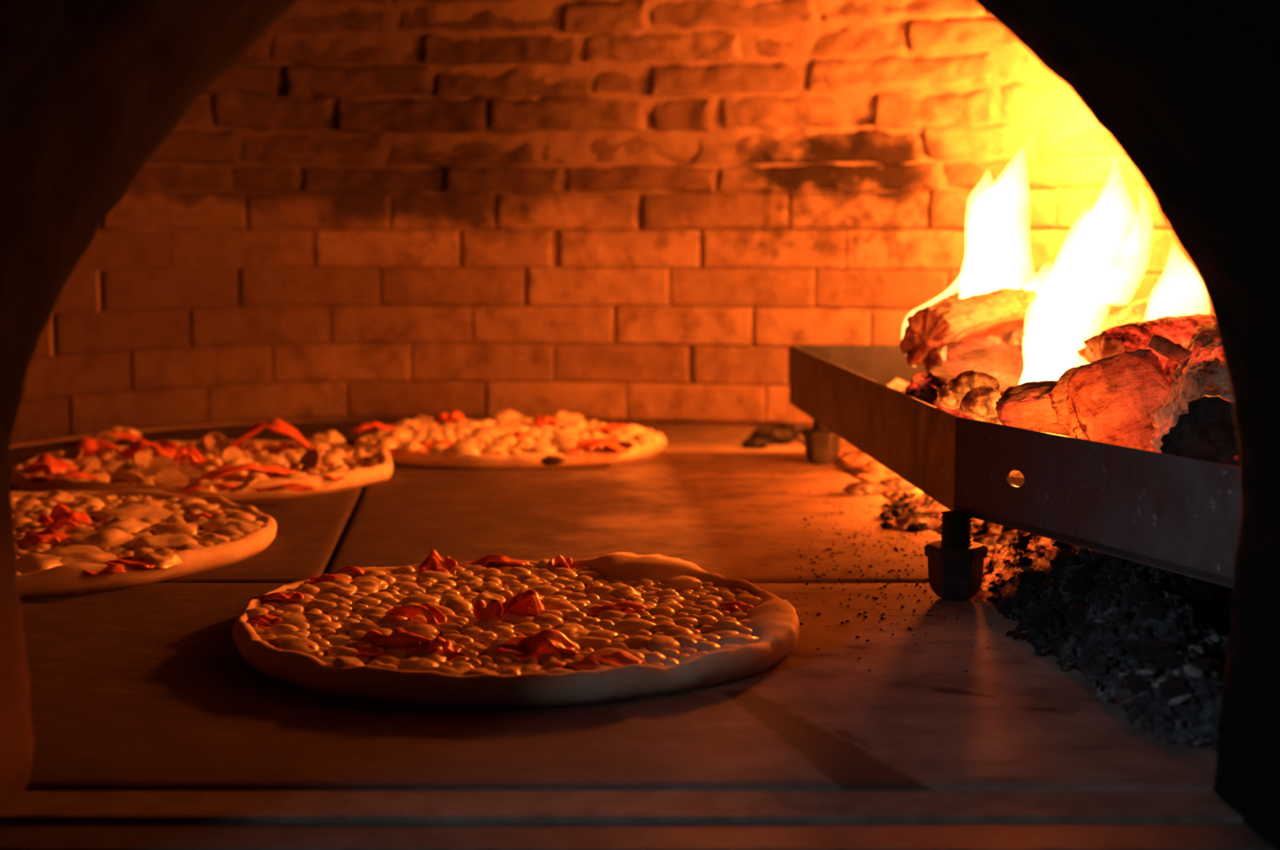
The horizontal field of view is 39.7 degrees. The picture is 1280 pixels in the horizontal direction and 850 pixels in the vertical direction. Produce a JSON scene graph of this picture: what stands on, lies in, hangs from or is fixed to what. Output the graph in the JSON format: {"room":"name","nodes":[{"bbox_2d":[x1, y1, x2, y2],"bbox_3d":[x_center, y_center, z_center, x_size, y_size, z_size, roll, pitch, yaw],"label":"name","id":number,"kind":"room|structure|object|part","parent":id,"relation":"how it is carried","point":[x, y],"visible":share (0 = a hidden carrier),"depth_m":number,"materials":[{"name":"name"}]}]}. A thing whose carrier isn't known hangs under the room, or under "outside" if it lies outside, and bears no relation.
{"room":"commercial kitchen","nodes":[
{"label":"commercial kitchen","id":0,"kind":"room"},
{"bbox_2d":[9,0,1213,448],"bbox_3d":[-0.066,-0.285,1.453,1.543,0.721,1.518,0,6,0],"label":"wall","id":1,"kind":"structure","parent":0,"point":[600,211],"depth_m":2.12,"materials":[{"name":"brick"}]},
{"bbox_2d":[8,420,1217,791],"bbox_3d":[-0.045,0.093,1.533,1.891,0.051,1.572,0,6,0],"label":"floor","id":2,"kind":"structure","parent":0,"point":[147,686],"depth_m":0.92,"materials":[{"name":"stone"}]},
{"bbox_2d":[10,489,276,599],"bbox_3d":[-0.475,0.078,1.313,0.402,0.029,0.400,1,6,5],"label":"pizza","id":3,"kind":"object","parent":2,"relation":"on","point":[68,542],"visible":0.91,"depth_m":1.27,"materials":[{"name":"beige food"}]},
{"bbox_2d":[9,417,392,502],"bbox_3d":[-0.415,0.023,1.743,0.364,0.045,0.477,0,6,0],"label":"pizza","id":4,"kind":"object","parent":2,"relation":"on","point":[241,469],"visible":1,"depth_m":1.65,"materials":[{"name":"beige food"}]},
{"bbox_2d":[351,409,666,469],"bbox_3d":[-0.148,0.009,1.956,0.349,0.027,0.408,0,6,0],"label":"pizza","id":5,"kind":"object","parent":2,"relation":"on","point":[564,439],"visible":1,"depth_m":1.86,"materials":[{"name":"beige food"}]},
{"bbox_2d":[540,455,564,466],"bbox_3d":[-0.089,0.035,1.765,0.029,0.011,0.013,0,6,0],"label":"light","id":6,"kind":"object","parent":5,"relation":"on","point":[545,460],"depth_m":1.76,"materials":[{"name":"black"}]},
{"bbox_2d":[617,440,635,448],"bbox_3d":[-0.017,0.021,1.798,0.025,0.009,0.025,-5,8,-41],"label":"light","id":7,"kind":"object","parent":5,"relation":"on","point":[620,444],"depth_m":1.79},
{"bbox_2d":[231,548,799,708],"bbox_3d":[-0.072,0.109,1.029,0.336,0.027,0.334,0,6,0],"label":"pizza","id":8,"kind":"object","parent":2,"relation":"on","point":[493,630],"visible":1,"depth_m":0.98,"materials":[{"name":"beige food"}]},
{"bbox_2d":[742,436,769,448],"bbox_3d":[0.127,0.020,1.936,0.030,0.014,0.024,0,6,0],"label":"chunk","id":9,"kind":"object","parent":2,"relation":"on","point":[755,442],"visible":1,"depth_m":1.93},
{"bbox_2d":[746,426,798,444],"bbox_3d":[0.146,0.014,1.982,0.053,0.022,0.040,-2,7,-19],"label":"chunk","id":10,"kind":"object","parent":2,"relation":"on","point":[772,435],"visible":0.83,"depth_m":1.97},
{"bbox_2d":[781,422,807,435],"bbox_3d":[0.181,0.005,2.074,0.033,0.015,0.031,0,6,0],"label":"chunk","id":11,"kind":"object","parent":2,"relation":"on","point":[797,428],"visible":0.64,"depth_m":2.06,"materials":[{"name":"brown"}]},
{"bbox_2d":[838,442,857,455],"bbox_3d":[0.211,0.026,1.875,0.037,0.016,0.030,0,6,0],"label":"chunk","id":12,"kind":"object","parent":2,"relation":"on","point":[843,447],"visible":0.38,"depth_m":1.86,"materials":[{"name":"orange wood"}]},
{"bbox_2d":[838,449,873,465],"bbox_3d":[0.224,0.034,1.800,0.047,0.017,0.032,0,6,0],"label":"chunk","id":13,"kind":"object","parent":2,"relation":"on","point":[851,457],"visible":0.57,"depth_m":1.79,"materials":[{"name":"orange wood"}]},
{"bbox_2d":[842,481,888,495],"bbox_3d":[0.202,0.058,1.591,0.042,0.013,0.029,0,6,0],"label":"ember","id":14,"kind":"object","parent":2,"relation":"on","point":[857,488],"visible":1,"depth_m":1.58},
{"bbox_2d":[860,459,893,474],"bbox_3d":[0.233,0.041,1.731,0.036,0.016,0.030,0,6,0],"label":"chunk","id":15,"kind":"object","parent":2,"relation":"on","point":[873,467],"visible":0.75,"depth_m":1.72,"materials":[{"name":"orange wood"}]},
{"bbox_2d":[877,475,916,490],"bbox_3d":[0.238,0.055,1.623,0.039,0.014,0.030,0,6,0],"label":"ember","id":16,"kind":"object","parent":2,"relation":"on","point":[897,482],"visible":0.7,"depth_m":1.61},
{"bbox_2d":[795,488,1003,671],"bbox_3d":[0.217,0.093,1.286,0.206,0.010,0.696,1,6,6],"label":"crumbs","id":17,"kind":"object","parent":2,"relation":"on","point":[895,509],"visible":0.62,"depth_m":1.40,"materials":[{"name":"black"}]},
{"bbox_2d":[894,515,937,529],"bbox_3d":[0.220,0.078,1.411,0.028,0.012,0.030,-4,7,-31],"label":"ember","id":18,"kind":"object","parent":2,"relation":"on","point":[904,521],"visible":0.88,"depth_m":1.40},
{"bbox_2d":[789,344,1240,600],"bbox_3d":[0.372,0.029,1.360,0.426,0.116,1.070,0,6,0],"label":"tray","id":19,"kind":"object","parent":2,"relation":"on","point":[1178,514],"visible":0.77,"depth_m":1.09,"materials":[{"name":"metal"}]},
{"bbox_3d":[0.182,-0.014,1.510,0.046,0.062,0.743,0,6,0],"label":"panel","id":20,"kind":"part","parent":19,"relation":"part of","materials":[{"name":"metal"}]},
{"bbox_3d":[0.329,-0.054,1.883,0.342,0.062,0.003,0,6,-2],"label":"panel","id":21,"kind":"part","parent":19,"relation":"part of","materials":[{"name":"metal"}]},
{"bbox_2d":[886,378,1023,477],"bbox_3d":[0.372,0.009,1.358,0.405,0.066,1.042,0,6,0],"label":"bed","id":22,"kind":"object","parent":19,"relation":"in","point":[899,384],"visible":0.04,"depth_m":1.66,"materials":[{"name":"orange"}]},
{"bbox_2d":[936,386,961,409],"bbox_3d":[0.216,-0.020,1.199,0.030,0.020,0.027,1,6,13],"label":"glowing coal","id":23,"kind":"object","parent":22,"relation":"on","point":[945,398],"visible":0.46,"depth_m":1.19,"materials":[{"name":"orange"}]},
{"bbox_2d":[922,333,1007,370],"bbox_3d":[0.279,-0.057,1.452,0.031,0.034,0.144,6,8,42],"label":"log","id":24,"kind":"object","parent":22,"relation":"on","point":[937,355],"visible":0.35,"depth_m":1.42,"materials":[{"name":"brown wood"}]},
{"bbox_2d":[1001,328,1039,350],"bbox_3d":[0.314,-0.070,1.462,0.030,0.021,0.025,0,6,0],"label":"glowing coal","id":25,"kind":"object","parent":24,"relation":"on","point":[1018,336],"visible":0.84,"depth_m":1.45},
{"bbox_2d":[946,369,999,399],"bbox_3d":[0.221,-0.026,1.174,0.031,0.022,0.028,-2,7,-21],"label":"glowing coal","id":26,"kind":"object","parent":22,"relation":"on","point":[966,381],"visible":0.72,"depth_m":1.17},
{"bbox_2d":[898,287,1048,366],"bbox_3d":[0.287,-0.084,1.511,0.062,0.063,0.195,5,8,37],"label":"log","id":27,"kind":"object","parent":22,"relation":"on","point":[1004,309],"visible":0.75,"depth_m":1.46,"materials":[{"name":"brown wood"}]},
{"bbox_2d":[959,386,1004,422],"bbox_3d":[0.223,-0.013,1.135,0.038,0.025,0.029,0,6,0],"label":"glowing coal","id":28,"kind":"object","parent":22,"relation":"on","point":[979,403],"visible":0.74,"depth_m":1.13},
{"bbox_2d":[905,345,1065,419],"bbox_3d":[0.270,-0.028,1.369,0.066,0.058,0.202,4,7,33],"label":"log","id":29,"kind":"object","parent":22,"relation":"on","point":[1011,365],"visible":0.52,"depth_m":1.37,"materials":[{"name":"brown wood"}]},
{"bbox_2d":[995,380,1077,436],"bbox_3d":[0.251,-0.006,1.113,0.054,0.044,0.045,4,7,32],"label":"log","id":30,"kind":"object","parent":22,"relation":"on","point":[1027,405],"visible":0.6,"depth_m":1.10,"materials":[{"name":"brown wood"}]},
{"bbox_2d":[1048,348,1173,451],"bbox_3d":[0.294,-0.005,1.092,0.085,0.084,0.066,0,6,1],"label":"log","id":31,"kind":"object","parent":22,"relation":"on","point":[1112,400],"visible":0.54,"depth_m":1.08,"materials":[{"name":"brown wood"}]},
{"bbox_2d":[1150,400,1191,428],"bbox_3d":[0.328,-0.006,1.065,0.037,0.023,0.036,3,7,29],"label":"glowing coal","id":32,"kind":"object","parent":31,"relation":"on","point":[1153,420],"visible":0.12,"depth_m":1.06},
{"bbox_2d":[1071,297,1174,367],"bbox_3d":[0.398,-0.071,1.450,0.048,0.064,0.142,5,8,36],"label":"log","id":33,"kind":"object","parent":22,"relation":"on","point":[1148,308],"visible":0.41,"depth_m":1.44,"materials":[{"name":"brown wood"}]},
{"bbox_2d":[1076,312,1215,376],"bbox_3d":[0.378,-0.049,1.288,0.153,0.062,0.060,-5,8,-41],"label":"log","id":34,"kind":"object","parent":22,"relation":"on","point":[1132,336],"visible":0.3,"depth_m":1.25,"materials":[{"name":"brown wood"}]},
{"bbox_2d":[1147,333,1191,362],"bbox_3d":[0.339,-0.046,1.121,0.035,0.024,0.023,2,6,18],"label":"bark curl","id":35,"kind":"object","parent":34,"relation":"on","point":[1164,346],"visible":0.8,"depth_m":1.11,"materials":[{"name":"brown wood"}]},
{"bbox_2d":[1152,322,1239,466],"bbox_3d":[0.363,-0.015,1.080,0.082,0.102,0.283,2,7,21],"label":"log","id":36,"kind":"object","parent":22,"relation":"on","point":[1207,432],"visible":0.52,"depth_m":0.96,"materials":[{"name":"brown wood"}]},
{"bbox_2d":[1150,434,1162,446],"bbox_3d":[0.303,0.011,0.997,0.030,0.017,0.022,0,6,0],"label":"glowing coal","id":37,"kind":"object","parent":36,"relation":"on","point":[1153,437],"visible":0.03,"depth_m":1.00,"materials":[{"name":"orange"}]},
{"bbox_3d":[0.267,0.043,0.983,0.003,0.062,0.341,-2,7,-22],"label":"panel","id":38,"kind":"part","parent":19,"relation":"part of","materials":[{"name":"metal"}]},
{"bbox_2d":[901,493,1232,746],"bbox_3d":[0.405,0.071,1.271,0.394,0.054,0.987,0,6,0],"label":"heap","id":39,"kind":"object","parent":2,"relation":"on","point":[1100,655],"visible":0.34,"depth_m":0.95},
{"bbox_2d":[972,533,1000,546],"bbox_3d":[0.256,0.085,1.288,0.030,0.013,0.026,0,6,0],"label":"ember","id":40,"kind":"object","parent":39,"relation":"on","point":[987,540],"visible":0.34,"depth_m":1.28},
{"bbox_2d":[986,550,994,556],"bbox_3d":[0.237,0.092,1.231,0.022,0.011,0.018,2,6,17],"label":"ember","id":41,"kind":"object","parent":39,"relation":"on","point":[989,553],"visible":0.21,"depth_m":1.23},
{"bbox_2d":[995,531,1015,546],"bbox_3d":[0.265,0.081,1.259,0.027,0.011,0.021,0,6,0],"label":"ember","id":42,"kind":"object","parent":39,"relation":"on","point":[1002,540],"visible":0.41,"depth_m":1.25},
{"bbox_2d":[1017,556,1032,566],"bbox_3d":[0.249,0.089,1.143,0.010,0.007,0.013,1,6,13],"label":"lump","id":43,"kind":"object","parent":39,"relation":"on","point":[1024,561],"visible":0.94,"depth_m":1.14,"materials":[{"name":"black"}]},
{"bbox_2d":[1021,566,1034,570],"bbox_3d":[0.241,0.090,1.103,0.010,0.004,0.009,6,8,42],"label":"flake","id":44,"kind":"object","parent":39,"relation":"on","point":[1024,568],"visible":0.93,"depth_m":1.10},
{"bbox_2d":[1031,609,1065,629],"bbox_3d":[0.232,0.111,1.003,0.018,0.012,0.015,-3,7,-26],"label":"lump","id":45,"kind":"object","parent":39,"relation":"on","point":[1044,618],"visible":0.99,"depth_m":1.00,"materials":[{"name":"black"}]},
{"bbox_2d":[1052,540,1071,550],"bbox_3d":[0.271,0.078,1.134,0.015,0.008,0.011,5,8,36],"label":"lump","id":46,"kind":"object","parent":39,"relation":"on","point":[1061,545],"visible":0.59,"depth_m":1.13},
{"bbox_2d":[1064,604,1091,624],"bbox_3d":[0.243,0.105,0.975,0.022,0.012,0.017,-5,8,-40],"label":"lump","id":47,"kind":"object","parent":39,"relation":"on","point":[1073,614],"visible":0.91,"depth_m":0.97,"materials":[{"name":"black"}]},
{"bbox_2d":[1062,574,1094,595],"bbox_3d":[0.252,0.093,1.019,0.019,0.014,0.022,-2,6,-17],"label":"lump","id":48,"kind":"object","parent":39,"relation":"on","point":[1081,584],"visible":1,"depth_m":1.01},
{"bbox_2d":[1094,618,1106,622],"bbox_3d":[0.245,0.104,0.940,0.007,0.002,0.007,-4,8,-35],"label":"flake","id":49,"kind":"object","parent":39,"relation":"on","point":[1100,620],"visible":1,"depth_m":0.94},
{"bbox_2d":[1118,672,1130,677],"bbox_3d":[0.241,0.124,0.880,0.006,0.003,0.005,-2,7,-20],"label":"flake","id":50,"kind":"object","parent":39,"relation":"on","point":[1120,673],"visible":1,"depth_m":0.88,"materials":[{"name":"grey"}]},
{"bbox_2d":[1125,679,1152,695],"bbox_3d":[0.239,0.126,0.847,0.013,0.008,0.011,2,6,15],"label":"lump","id":51,"kind":"object","parent":39,"relation":"on","point":[1135,686],"visible":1,"depth_m":0.84,"materials":[{"name":"black"}]},
{"bbox_2d":[1124,582,1160,607],"bbox_3d":[0.268,0.090,0.946,0.019,0.014,0.023,2,6,17],"label":"lump","id":52,"kind":"object","parent":39,"relation":"on","point":[1146,591],"visible":0.9,"depth_m":0.94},
{"bbox_2d":[1135,668,1158,676],"bbox_3d":[0.243,0.119,0.850,0.010,0.005,0.012,0,6,-3],"label":"flake","id":53,"kind":"object","parent":39,"relation":"on","point":[1145,672],"visible":1,"depth_m":0.85,"materials":[{"name":"grey"}]},
{"bbox_2d":[1138,600,1168,619],"bbox_3d":[0.267,0.097,0.920,0.012,0.010,0.016,-2,6,-15],"label":"lump","id":54,"kind":"object","parent":39,"relation":"on","point":[1155,610],"visible":1,"depth_m":0.92,"materials":[{"name":"black"}]},
{"bbox_2d":[1138,639,1179,663],"bbox_3d":[0.259,0.114,0.883,0.016,0.012,0.021,-4,8,-36],"label":"lump","id":55,"kind":"object","parent":39,"relation":"on","point":[1149,651],"visible":0.72,"depth_m":0.88,"materials":[{"name":"black"}]},
{"bbox_2d":[1151,676,1167,688],"bbox_3d":[0.246,0.121,0.834,0.010,0.005,0.012,3,7,23],"label":"flake","id":56,"kind":"object","parent":39,"relation":"on","point":[1155,684],"visible":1,"depth_m":0.83,"materials":[{"name":"grey"}]},
{"bbox_2d":[1155,651,1185,669],"bbox_3d":[0.254,0.113,0.846,0.013,0.008,0.011,0,6,-2],"label":"lump","id":57,"kind":"object","parent":39,"relation":"on","point":[1167,660],"visible":1,"depth_m":0.84,"materials":[{"name":"black"}]},
{"bbox_2d":[1158,676,1193,699],"bbox_3d":[0.250,0.123,0.823,0.018,0.010,0.013,3,7,24],"label":"lump","id":58,"kind":"object","parent":39,"relation":"on","point":[1171,687],"visible":1,"depth_m":0.82,"materials":[{"name":"black"}]},
{"bbox_2d":[1172,669,1181,675],"bbox_3d":[0.255,0.117,0.837,0.006,0.002,0.006,5,8,39],"label":"flake","id":59,"kind":"object","parent":39,"relation":"on","point":[1175,672],"visible":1,"depth_m":0.84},
{"bbox_2d":[1168,693,1192,705],"bbox_3d":[0.248,0.126,0.814,0.010,0.006,0.009,2,7,20],"label":"flake","id":60,"kind":"object","parent":39,"relation":"on","point":[1180,700],"visible":1,"depth_m":0.81,"materials":[{"name":"grey"}]},
{"bbox_2d":[1183,664,1203,677],"bbox_3d":[0.257,0.114,0.822,0.009,0.005,0.011,0,6,2],"label":"flake","id":61,"kind":"object","parent":39,"relation":"on","point":[1195,672],"visible":1,"depth_m":0.82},
{"bbox_2d":[1187,644,1205,654],"bbox_3d":[0.279,0.113,0.887,0.008,0.005,0.010,2,6,18],"label":"flake","id":62,"kind":"object","parent":39,"relation":"on","point":[1199,649],"visible":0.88,"depth_m":0.89,"materials":[{"name":"grey"}]},
{"bbox_2d":[1188,659,1211,675],"bbox_3d":[0.262,0.114,0.829,0.011,0.008,0.014,4,7,33],"label":"lump","id":63,"kind":"object","parent":39,"relation":"on","point":[1206,667],"visible":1,"depth_m":0.82,"materials":[{"name":"black"}]},
{"bbox_2d":[1195,657,1225,676],"bbox_3d":[0.269,0.118,0.842,0.017,0.014,0.023,3,7,28],"label":"lump","id":64,"kind":"object","parent":39,"relation":"on","point":[1216,665],"visible":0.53,"depth_m":0.84,"materials":[{"name":"black"}]},
{"bbox_2d":[1208,634,1219,642],"bbox_3d":[0.293,0.109,0.902,0.006,0.003,0.005,-2,6,-16],"label":"flake","id":65,"kind":"object","parent":39,"relation":"on","point":[1215,637],"visible":1,"depth_m":0.90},
{"bbox_2d":[0,0,1279,849],"bbox_3d":[0.000,-0.352,0.608,2.300,1.066,0.185,0,6,0],"label":"arch","id":66,"kind":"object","parent":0,"point":[1188,91],"depth_m":0.67,"materials":[{"name":"black brick"}]},
{"bbox_2d":[0,791,1243,823],"bbox_3d":[0.000,0.176,0.734,0.600,0.038,0.034,0,6,0],"label":"ledge","id":67,"kind":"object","parent":66,"relation":"attached to","point":[29,806],"depth_m":0.73,"materials":[{"name":"stone"}]},
{"bbox_2d":[0,823,1275,849],"bbox_3d":[0.000,0.180,0.701,0.600,0.036,0.032,0,6,0],"label":"trim","id":68,"kind":"structure","parent":66,"relation":"attached to","point":[12,836],"depth_m":0.70,"materials":[{"name":"metal"}]}
]}

